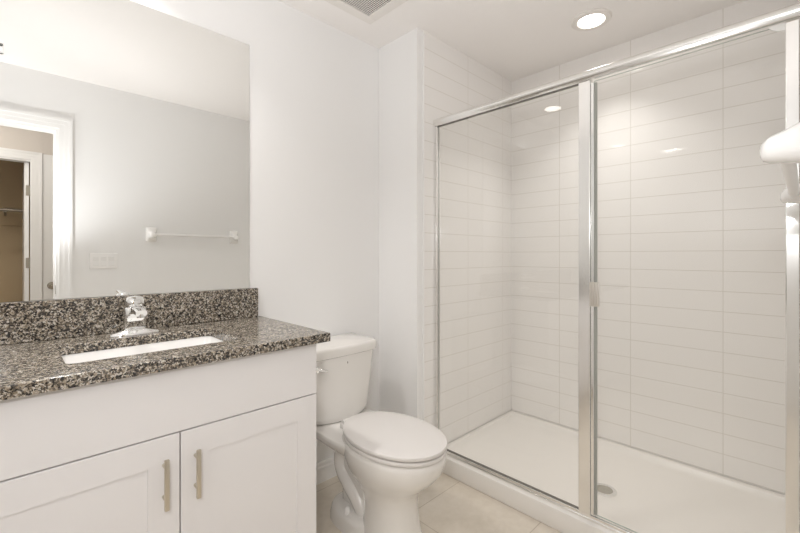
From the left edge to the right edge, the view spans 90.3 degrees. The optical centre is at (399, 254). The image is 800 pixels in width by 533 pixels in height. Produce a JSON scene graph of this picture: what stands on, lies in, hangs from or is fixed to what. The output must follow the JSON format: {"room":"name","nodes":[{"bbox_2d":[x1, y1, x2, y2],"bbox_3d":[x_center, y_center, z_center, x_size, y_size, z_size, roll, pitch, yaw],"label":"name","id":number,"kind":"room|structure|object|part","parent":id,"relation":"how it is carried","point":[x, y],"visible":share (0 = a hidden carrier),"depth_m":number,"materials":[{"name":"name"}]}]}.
{"room":"bathroom","nodes":[
{"label":"bathroom","id":0,"kind":"room"},
{"bbox_2d":[2,0,378,462],"bbox_3d":[-1.072,-0.021,1.542,2.547,2.442,0.100,0,0,-44],"label":"wall","id":1,"kind":"structure","parent":0,"point":[314,85],"depth_m":2.07,"materials":[{"name":"white paint"}]},
{"bbox_2d":[0,0,248,302],"bbox_3d":[-1.177,-0.408,1.365,1.347,1.119,0.006,0,0,-44],"label":"mirror","id":2,"kind":"object","parent":1,"relation":"attached to","point":[124,124],"visible":1,"depth_m":1.48,"materials":[{"name":"silver mirror"}]},
{"bbox_2d":[0,288,257,344],"bbox_3d":[-1.265,0.219,1.267,1.681,0.132,0.021,0,0,-44],"label":"backsplash","id":3,"kind":"structure","parent":1,"relation":"attached to","point":[27,321],"depth_m":1.45,"materials":[{"name":"stone"}]},
{"bbox_2d":[316,456,336,484],"bbox_3d":[-0.400,1.146,2.120,0.780,0.108,0.015,0,0,-44],"label":"baseboard","id":4,"kind":"structure","parent":1,"relation":"attached to","point":[325,469],"depth_m":2.11,"materials":[{"name":"white paint"}]},
{"bbox_2d":[316,473,561,532],"bbox_3d":[0.717,1.250,0.493,3.634,0.100,4.102,0,0,-44],"label":"floor","id":5,"kind":"structure","parent":0,"point":[448,505],"depth_m":1.86,"materials":[{"name":"tile"}]},
{"bbox_2d":[0,344,315,532],"bbox_3d":[-1.077,0.759,1.063,1.663,0.882,0.577,0,0,-44],"label":"vanity cabinet","id":6,"kind":"object","parent":5,"relation":"on","point":[225,446],"visible":0.9,"depth_m":1.12,"materials":[{"name":"white paint"}]},
{"bbox_3d":[-0.798,0.799,0.993,0.445,0.578,0.020,0,0,-44],"label":"door","id":7,"kind":"part","parent":6,"relation":"part of","materials":[{"name":"white paint"}]},
{"bbox_2d":[0,316,329,400],"bbox_3d":[-1.065,0.301,1.076,1.700,0.031,0.575,0,0,-44],"label":"countertop","id":8,"kind":"structure","parent":6,"relation":"on","point":[37,367],"depth_m":1.19,"materials":[{"name":"stone"}]},
{"bbox_2d":[109,296,158,336],"bbox_3d":[-0.932,0.215,1.412,0.154,0.142,0.131,0,0,-44],"label":"faucet","id":9,"kind":"object","parent":8,"relation":"on","point":[135,312],"visible":1,"depth_m":1.41,"materials":[{"name":"silver metal"}]},
{"bbox_3d":[-0.958,0.276,1.438,0.154,0.020,0.050,0,0,-44],"label":"plate","id":10,"kind":"part","parent":9,"relation":"part of","materials":[{"name":"silver metal"}]},
{"bbox_3d":[-0.939,0.164,1.419,0.060,0.040,0.107,0,0,-44],"label":"lever","id":11,"kind":"part","parent":9,"relation":"part of","materials":[{"name":"silver metal"}]},
{"bbox_3d":[-0.919,0.202,1.399,0.048,0.038,0.094,0,0,-44],"label":"spout","id":12,"kind":"part","parent":9,"relation":"part of","materials":[{"name":"silver metal"}]},
{"bbox_2d":[62,336,222,363],"bbox_3d":[-0.810,0.392,1.303,0.495,0.150,0.328,0,0,-44],"label":"sink","id":13,"kind":"object","parent":8,"relation":"in","point":[138,349],"visible":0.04,"depth_m":1.39,"materials":[{"name":"white ceramic"}]},
{"bbox_3d":[-0.649,0.633,1.102,0.012,0.140,0.034,0,0,-44],"label":"handle","id":14,"kind":"part","parent":6,"relation":"part of","materials":[{"name":"silver metal"}]},
{"bbox_3d":[-0.590,0.633,1.159,0.012,0.140,0.034,0,0,-44],"label":"handle","id":15,"kind":"part","parent":6,"relation":"part of","materials":[{"name":"silver metal"}]},
{"bbox_3d":[-0.475,0.799,1.310,0.452,0.578,0.020,0,0,-44],"label":"door","id":16,"kind":"part","parent":6,"relation":"part of","materials":[{"name":"white paint"}]},
{"bbox_2d":[316,333,446,532],"bbox_3d":[-0.142,0.819,1.789,0.466,0.763,0.824,0,0,-44],"label":"toilet","id":17,"kind":"object","parent":5,"relation":"on","point":[383,460],"visible":0.98,"depth_m":1.68,"materials":[{"name":"white ceramic"}]},
{"bbox_3d":[-0.362,0.529,1.832,0.062,0.032,0.028,0,0,-44],"label":"flush lever","id":18,"kind":"part","parent":17,"relation":"part of","materials":[{"name":"silver metal"}]},
{"bbox_3d":[-0.339,0.640,1.990,0.434,0.302,0.246,0,0,-44],"label":"tank","id":19,"kind":"part","parent":17,"relation":"part of","materials":[{"name":"white ceramic"}]},
{"bbox_3d":[-0.348,0.463,1.999,0.466,0.052,0.236,0,0,-44],"label":"tank lid","id":20,"kind":"part","parent":17,"relation":"part of","materials":[{"name":"white ceramic"}]},
{"bbox_3d":[-0.030,0.772,1.675,0.352,0.015,0.502,0,0,-44],"label":"seat","id":21,"kind":"part","parent":17,"relation":"part of","materials":[{"name":"white plastic"}]},
{"bbox_3d":[-0.031,0.747,1.675,0.356,0.022,0.505,0,0,-44],"label":"seat","id":22,"kind":"part","parent":17,"relation":"part of","materials":[{"name":"white plastic"}]},
{"bbox_2d":[443,410,784,532],"bbox_3d":[1.014,1.154,2.013,0.865,0.092,1.500,0,0,-44],"label":"shower pan","id":23,"kind":"object","parent":5,"relation":"on","point":[639,491],"visible":0.77,"depth_m":1.98,"materials":[{"name":"white plastic"}]},
{"bbox_2d":[433,3,799,532],"bbox_3d":[0.728,0.169,1.732,0.050,1.879,1.499,0,0,-44],"label":"shower door frame","id":24,"kind":"structure","parent":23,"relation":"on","point":[787,19],"depth_m":1.65,"materials":[{"name":"silver metal"}]},
{"bbox_3d":[0.494,0.177,1.978,0.006,1.813,0.782,0,0,-44],"label":"fixed glass","id":25,"kind":"part","parent":24,"relation":"part of","materials":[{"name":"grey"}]},
{"bbox_3d":[0.783,0.179,1.681,0.030,1.817,0.048,0,0,-44],"label":"strike post","id":26,"kind":"part","parent":24,"relation":"part of","materials":[{"name":"silver metal"}]},
{"bbox_3d":[0.804,0.162,1.642,0.022,0.100,0.037,0,0,-44],"label":"door handle","id":27,"kind":"part","parent":24,"relation":"part of","materials":[{"name":"white metal"}]},
{"bbox_3d":[1.010,0.177,1.452,0.006,1.801,0.570,0,0,-44],"label":"door","id":28,"kind":"part","parent":24,"relation":"part of","materials":[{"name":"clear glass"}]},
{"bbox_2d":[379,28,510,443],"bbox_3d":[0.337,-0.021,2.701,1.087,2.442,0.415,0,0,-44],"label":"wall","id":29,"kind":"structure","parent":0,"point":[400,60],"depth_m":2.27,"materials":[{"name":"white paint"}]},
{"bbox_2d":[422,30,423,420],"bbox_3d":[0.130,-0.031,2.201,0.008,2.422,0.010,0,0,-44],"label":"trim","id":30,"kind":"structure","parent":29,"relation":"attached to","point":[423,30],"depth_m":2.20,"materials":[{"name":"white paint"}]},
{"bbox_2d":[424,31,510,442],"bbox_3d":[0.464,-0.066,2.530,0.929,2.352,0.008,0,0,-44],"label":"tiled wall","id":31,"kind":"structure","parent":29,"relation":"attached to","point":[475,153],"depth_m":2.48,"materials":[{"name":"white tile"}]},
{"bbox_2d":[279,0,745,81],"bbox_3d":[0.717,-1.292,0.493,3.634,0.100,4.102,0,0,-44],"label":"ceiling","id":32,"kind":"structure","parent":0,"point":[514,39],"depth_m":2.14,"materials":[{"name":"white paint"}]},
{"bbox_2d":[324,0,407,23],"bbox_3d":[-0.161,-1.236,1.894,0.330,0.012,0.332,0,0,-44],"label":"exhaust fan","id":33,"kind":"object","parent":32,"relation":"attached to","point":[368,11],"visible":1,"depth_m":1.98,"materials":[{"name":"white plastic"}]},
{"bbox_2d":[343,0,389,13],"bbox_3d":[-0.161,-1.236,1.894,0.214,0.001,0.216,0,0,-44],"label":"grille","id":34,"kind":"object","parent":33,"relation":"attached to","point":[360,6],"depth_m":1.97,"materials":[{"name":"white plastic"}]},
{"bbox_2d":[571,8,611,30],"bbox_3d":[1.008,-1.236,2.100,0.196,0.011,0.196,0,0,-44],"label":"recessed light","id":35,"kind":"object","parent":32,"relation":"in","point":[591,19],"visible":1,"depth_m":2.09,"materials":[{"name":"white plastic"}]},
{"bbox_2d":[512,410,784,494],"bbox_3d":[1.400,-0.021,2.321,0.100,2.442,1.617,0,0,-44],"label":"wall","id":36,"kind":"structure","parent":0,"point":[512,410],"depth_m":2.17,"materials":[{"name":"white tile"}]},
{"bbox_2d":[511,0,799,493],"bbox_3d":[1.327,-0.066,2.319,0.008,2.352,1.501,0,0,-44],"label":"tiled wall","id":37,"kind":"structure","parent":36,"relation":"attached to","point":[691,215],"depth_m":2.17,"materials":[{"name":"white tile"}]},
{"bbox_3d":[0.675,-0.021,0.535,3.434,2.442,0.120,0,0,-44],"label":"wall","id":38,"kind":"structure","parent":0,"visible":0},
{"bbox_2d":[760,122,799,203],"bbox_3d":[0.792,-0.161,0.788,0.719,0.115,0.078,0,0,-44],"label":"towel bar","id":39,"kind":"object","parent":38,"relation":"attached to","point":[783,147],"visible":1,"depth_m":0.57,"materials":[{"name":"white ceramic"}]}
]}

